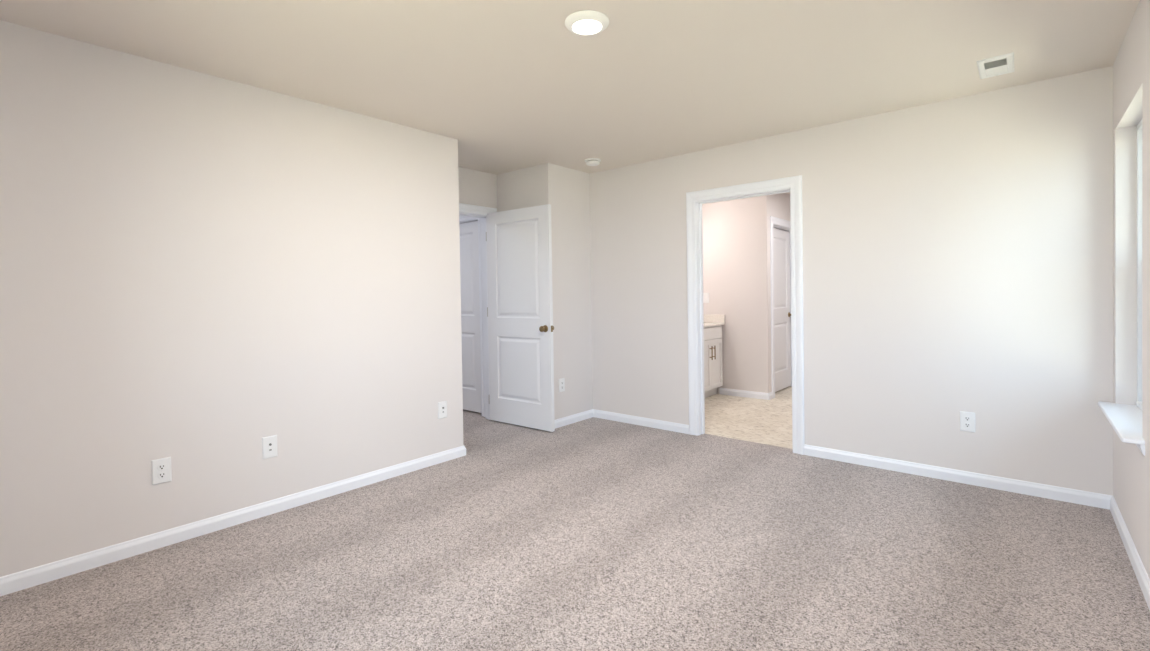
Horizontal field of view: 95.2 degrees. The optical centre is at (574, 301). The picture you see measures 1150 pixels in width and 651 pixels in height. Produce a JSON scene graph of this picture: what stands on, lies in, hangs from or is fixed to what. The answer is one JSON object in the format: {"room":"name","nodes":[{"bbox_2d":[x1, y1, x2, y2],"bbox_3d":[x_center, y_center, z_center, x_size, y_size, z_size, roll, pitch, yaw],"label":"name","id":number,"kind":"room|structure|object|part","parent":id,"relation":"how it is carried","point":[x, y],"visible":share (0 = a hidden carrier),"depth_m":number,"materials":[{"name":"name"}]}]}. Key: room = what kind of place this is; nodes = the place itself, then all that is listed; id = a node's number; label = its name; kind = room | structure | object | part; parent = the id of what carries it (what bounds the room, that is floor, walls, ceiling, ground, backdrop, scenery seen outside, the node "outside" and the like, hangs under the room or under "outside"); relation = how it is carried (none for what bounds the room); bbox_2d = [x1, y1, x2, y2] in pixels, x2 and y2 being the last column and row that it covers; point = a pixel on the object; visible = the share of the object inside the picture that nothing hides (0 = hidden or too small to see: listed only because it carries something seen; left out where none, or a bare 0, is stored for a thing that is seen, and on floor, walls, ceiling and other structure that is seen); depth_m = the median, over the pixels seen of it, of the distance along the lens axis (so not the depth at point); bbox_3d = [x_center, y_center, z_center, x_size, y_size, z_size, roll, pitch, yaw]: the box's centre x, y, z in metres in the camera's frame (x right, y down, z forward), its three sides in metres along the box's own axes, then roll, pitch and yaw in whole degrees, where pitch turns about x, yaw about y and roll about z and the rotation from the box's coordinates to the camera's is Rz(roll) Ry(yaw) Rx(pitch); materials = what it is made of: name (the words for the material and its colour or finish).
{"room":"empty bedroom","nodes":[
{"label":"empty bedroom","id":0,"kind":"room"},
{"bbox_2d":[0,20,463,576],"bbox_3d":[-2.126,0.018,3.129,0.691,2.460,3.028,0,1,40],"label":"wall","id":1,"kind":"structure","parent":0,"point":[197,268],"depth_m":2.75,"materials":[{"name":"white paint"}]},
{"bbox_2d":[151,457,171,484],"bbox_3d":[-2.078,0.854,2.642,0.009,0.125,0.079,0,1,40],"label":"power outlet","id":2,"kind":"object","parent":1,"relation":"attached to","point":[161,468],"visible":1,"depth_m":2.64,"materials":[{"name":"white plastic"}]},
{"bbox_2d":[158,464,165,469],"bbox_3d":[-2.076,0.833,2.640,0.003,0.028,0.034,0,1,40],"label":"receptacle","id":3,"kind":"object","parent":2,"relation":"attached to","point":[160,466],"depth_m":2.64,"materials":[{"name":"white plastic"}]},
{"bbox_2d":[158,472,165,477],"bbox_3d":[-2.076,0.874,2.641,0.003,0.028,0.034,0,1,40],"label":"receptacle","id":4,"kind":"object","parent":2,"relation":"attached to","point":[160,474],"depth_m":2.64,"materials":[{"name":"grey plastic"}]},
{"bbox_2d":[0,445,465,595],"bbox_3d":[-1.835,1.188,2.922,0.014,0.077,3.042,0,1,40],"label":"baseboard","id":5,"kind":"structure","parent":1,"relation":"attached to","point":[11,583],"depth_m":2.75,"materials":[{"name":"white paint"}]},
{"bbox_2d":[262,435,277,458],"bbox_3d":[-1.752,0.839,3.020,0.016,0.125,0.079,0,1,40],"label":"jack plate","id":6,"kind":"object","parent":1,"relation":"attached to","point":[269,444],"visible":1,"depth_m":3.02,"materials":[{"name":"white plastic"}]},
{"bbox_2d":[438,401,446,418],"bbox_3d":[-0.984,0.811,3.921,0.016,0.125,0.079,0,1,40],"label":"jack plate","id":7,"kind":"object","parent":1,"relation":"attached to","point":[442,406],"visible":1,"depth_m":3.92,"materials":[{"name":"white plastic"}]},
{"bbox_2d":[458,167,497,211],"bbox_3d":[-1.128,-0.023,4.922,0.115,2.460,1.228,0,1,40],"label":"wall","id":8,"kind":"structure","parent":0,"point":[478,188],"depth_m":5.06,"materials":[{"name":"white paint"}]},
{"bbox_2d":[459,221,480,412],"bbox_3d":[-1.268,0.166,5.654,0.794,1.990,0.098,0,1,40],"label":"door","id":9,"kind":"structure","parent":8,"relation":"in","point":[469,253],"depth_m":5.53,"materials":[{"name":"white paint"}]},
{"bbox_2d":[459,203,496,419],"bbox_3d":[-1.482,0.137,5.273,1.145,2.101,1.058,0,1,40],"label":"door frame","id":10,"kind":"structure","parent":8,"relation":"attached to","point":[464,209],"depth_m":5.25,"materials":[{"name":"white paint"}]},
{"bbox_2d":[497,163,592,419],"bbox_3d":[-0.299,-0.041,5.268,0.700,2.460,0.604,0,1,40],"label":"wall","id":11,"kind":"structure","parent":0,"point":[567,190],"depth_m":5.04,"materials":[{"name":"white paint"}]},
{"bbox_2d":[486,204,554,431],"bbox_3d":[-0.526,0.153,4.922,0.830,2.022,0.161,0,1,38],"label":"door","id":12,"kind":"structure","parent":11,"relation":"in","point":[519,241],"depth_m":4.88,"materials":[{"name":"white paint"}]},
{"bbox_3d":[-0.283,0.245,4.673,0.064,0.064,0.063,0,1,38],"label":"knob","id":13,"kind":"part","parent":12,"relation":"part of","materials":[{"name":"gold metal"}]},
{"bbox_2d":[559,378,564,391],"bbox_3d":[-0.122,0.786,4.926,0.009,0.125,0.079,0,1,40],"label":"power outlet","id":14,"kind":"object","parent":11,"relation":"attached to","point":[562,380],"visible":1,"depth_m":4.92,"materials":[{"name":"white plastic"}]},
{"bbox_2d":[555,409,592,428],"bbox_3d":[-0.013,1.129,5.048,0.014,0.077,0.618,0,1,40],"label":"baseboard","id":15,"kind":"structure","parent":11,"relation":"attached to","point":[564,421],"depth_m":5.04,"materials":[{"name":"white paint"}]},
{"bbox_2d":[0,0,1139,193],"bbox_3d":[0.451,-1.344,4.665,6.447,0.140,9.095,0,1,40],"label":"ceiling","id":16,"kind":"structure","parent":0,"point":[517,89],"depth_m":2.65,"materials":[{"name":"beige paint"}]},
{"bbox_2d":[565,10,608,34],"bbox_3d":[0.053,-1.221,2.322,0.197,0.026,0.197,0,1,40],"label":"recessed light","id":17,"kind":"object","parent":16,"relation":"in","point":[584,22],"visible":1,"depth_m":2.29,"materials":[{"name":"white plastic"}]},
{"bbox_2d":[585,158,600,165],"bbox_3d":[0.160,-1.245,4.722,0.146,0.050,0.146,0,1,40],"label":"smoke detector","id":18,"kind":"object","parent":16,"relation":"attached to","point":[590,161],"visible":1,"depth_m":4.68,"materials":[{"name":"white plastic"}]},
{"bbox_3d":[0.160,-1.264,4.722,0.146,0.013,0.146,0,1,40],"label":"plate","id":19,"kind":"part","parent":18,"relation":"part of","materials":[{"name":"white plastic"}]},
{"bbox_2d":[976,52,1014,78],"bbox_3d":[2.284,-1.268,2.850,0.152,0.016,0.305,0,1,40],"label":"ceiling vent","id":20,"kind":"object","parent":16,"relation":"in","point":[1002,64],"visible":1,"depth_m":2.83,"materials":[{"name":"white metal"}]},
{"bbox_2d":[0,386,1149,650],"bbox_3d":[0.482,1.225,4.719,6.212,0.120,8.880,0,1,40],"label":"floor","id":21,"kind":"structure","parent":0,"point":[591,534],"depth_m":2.39,"materials":[{"name":"carpet"}]},
{"bbox_2d":[704,325,722,397],"bbox_3d":[1.194,0.720,6.036,0.581,0.842,1.248,0,1,40],"label":"vanity cabinet","id":22,"kind":"object","parent":21,"relation":"on","point":[713,373],"visible":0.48,"depth_m":6.14,"materials":[{"name":"white paint"}]},
{"bbox_3d":[1.479,0.740,5.993,0.020,0.577,0.296,0,1,40],"label":"door","id":23,"kind":"part","parent":22,"relation":"part of","materials":[{"name":"white paint"}]},
{"bbox_3d":[1.570,0.371,6.101,0.020,0.138,0.594,0,1,40],"label":"drawer","id":24,"kind":"part","parent":22,"relation":"part of","materials":[{"name":"white paint"}]},
{"bbox_2d":[704,314,724,326],"bbox_3d":[1.177,0.237,6.029,0.573,0.124,1.261,0,1,40],"label":"countertop","id":25,"kind":"structure","parent":22,"relation":"on","point":[710,320],"depth_m":6.36,"materials":[{"name":"stone"}]},
{"bbox_3d":[1.672,0.733,6.220,0.020,0.577,0.296,0,1,40],"label":"door","id":26,"kind":"part","parent":22,"relation":"part of","materials":[{"name":"white paint"}]},
{"bbox_2d":[702,195,771,393],"bbox_3d":[1.771,-0.090,6.420,1.205,2.460,0.115,0,1,40],"label":"wall","id":27,"kind":"structure","parent":0,"point":[736,233],"depth_m":6.18,"materials":[{"name":"white paint"}]},
{"bbox_2d":[703,293,708,302],"bbox_3d":[1.612,-0.043,6.469,0.079,0.125,0.018,0,1,40],"label":"light switch","id":28,"kind":"object","parent":27,"relation":"attached to","point":[705,295],"visible":1,"depth_m":6.47,"materials":[{"name":"white plastic"}]},
{"bbox_2d":[719,388,768,399],"bbox_3d":[1.987,1.088,6.184,0.604,0.077,0.014,0,1,40],"label":"baseboard","id":29,"kind":"structure","parent":27,"relation":"attached to","point":[724,391],"depth_m":6.17,"materials":[{"name":"white paint"}]},
{"bbox_2d":[770,193,789,220],"bbox_3d":[2.923,-0.115,6.956,0.145,2.460,2.255,0,1,40],"label":"wall","id":30,"kind":"structure","parent":0,"point":[779,203],"depth_m":6.32,"materials":[{"name":"white paint"}]},
{"bbox_2d":[770,216,791,397],"bbox_3d":[2.543,0.060,6.472,0.133,2.107,0.986,0,1,40],"label":"door frame","id":31,"kind":"structure","parent":30,"relation":"attached to","point":[775,222],"depth_m":6.09,"materials":[{"name":"white paint"}]},
{"bbox_2d":[773,228,790,391],"bbox_3d":[2.537,0.103,6.479,0.098,1.990,0.804,0,1,40],"label":"door","id":32,"kind":"structure","parent":30,"relation":"in","point":[782,315],"depth_m":6.57,"materials":[{"name":"white paint"}]},
{"bbox_2d":[589,66,1112,495],"bbox_3d":[1.618,-0.054,4.108,3.953,2.460,0.115,0,1,40],"label":"wall","id":33,"kind":"structure","parent":0,"point":[958,252],"depth_m":3.44,"materials":[{"name":"white paint"}]},
{"bbox_2d":[593,409,688,433],"bbox_3d":[0.587,1.122,4.933,1.076,0.077,0.014,0,1,40],"label":"baseboard","id":34,"kind":"structure","parent":33,"relation":"attached to","point":[653,423],"depth_m":4.89,"materials":[{"name":"white paint"}]},
{"bbox_2d":[686,175,803,454],"bbox_3d":[1.389,0.109,4.307,0.962,2.107,0.151,0,1,40],"label":"door frame","id":35,"kind":"structure","parent":33,"relation":"attached to","point":[694,200],"depth_m":4.33,"materials":[{"name":"white paint"}]},
{"bbox_2d":[804,444,1111,509],"bbox_3d":[2.351,1.116,3.431,1.635,0.077,0.014,0,1,40],"label":"baseboard","id":36,"kind":"structure","parent":33,"relation":"attached to","point":[1075,496],"depth_m":3.31,"materials":[{"name":"white paint"}]},
{"bbox_2d":[960,411,974,432],"bbox_3d":[2.478,0.761,3.317,0.079,0.125,0.009,0,1,40],"label":"power outlet","id":37,"kind":"object","parent":33,"relation":"attached to","point":[967,419],"visible":1,"depth_m":3.31,"materials":[{"name":"white plastic"}]},
{"bbox_2d":[1113,0,1149,578],"bbox_3d":[1.522,-0.009,1.074,0.165,2.460,4.630,0,1,40],"label":"wall","id":38,"kind":"structure","parent":0,"point":[1131,66],"depth_m":2.57,"materials":[{"name":"white paint"}]},
{"bbox_2d":[1098,119,1144,455],"bbox_3d":[2.652,-0.145,2.452,0.231,1.530,0.926,0,1,40],"label":"window","id":39,"kind":"structure","parent":38,"relation":"in","point":[1126,420],"depth_m":2.73,"materials":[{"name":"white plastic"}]},
{"bbox_3d":[2.665,0.569,2.464,0.231,0.020,0.920,0,1,40],"label":"sill","id":40,"kind":"part","parent":39,"relation":"part of","materials":[{"name":"white paint"}]},
{"bbox_3d":[2.718,-0.176,2.418,0.087,1.468,0.828,0,1,40],"label":"frame","id":41,"kind":"part","parent":39,"relation":"part of","materials":[{"name":"white plastic"}]},
{"bbox_2d":[1110,496,1149,610],"bbox_3d":[1.472,1.163,1.149,0.014,0.077,4.630,0,1,40],"label":"baseboard","id":42,"kind":"structure","parent":38,"relation":"attached to","point":[1141,574],"depth_m":2.34,"materials":[{"name":"white paint"}]}
]}

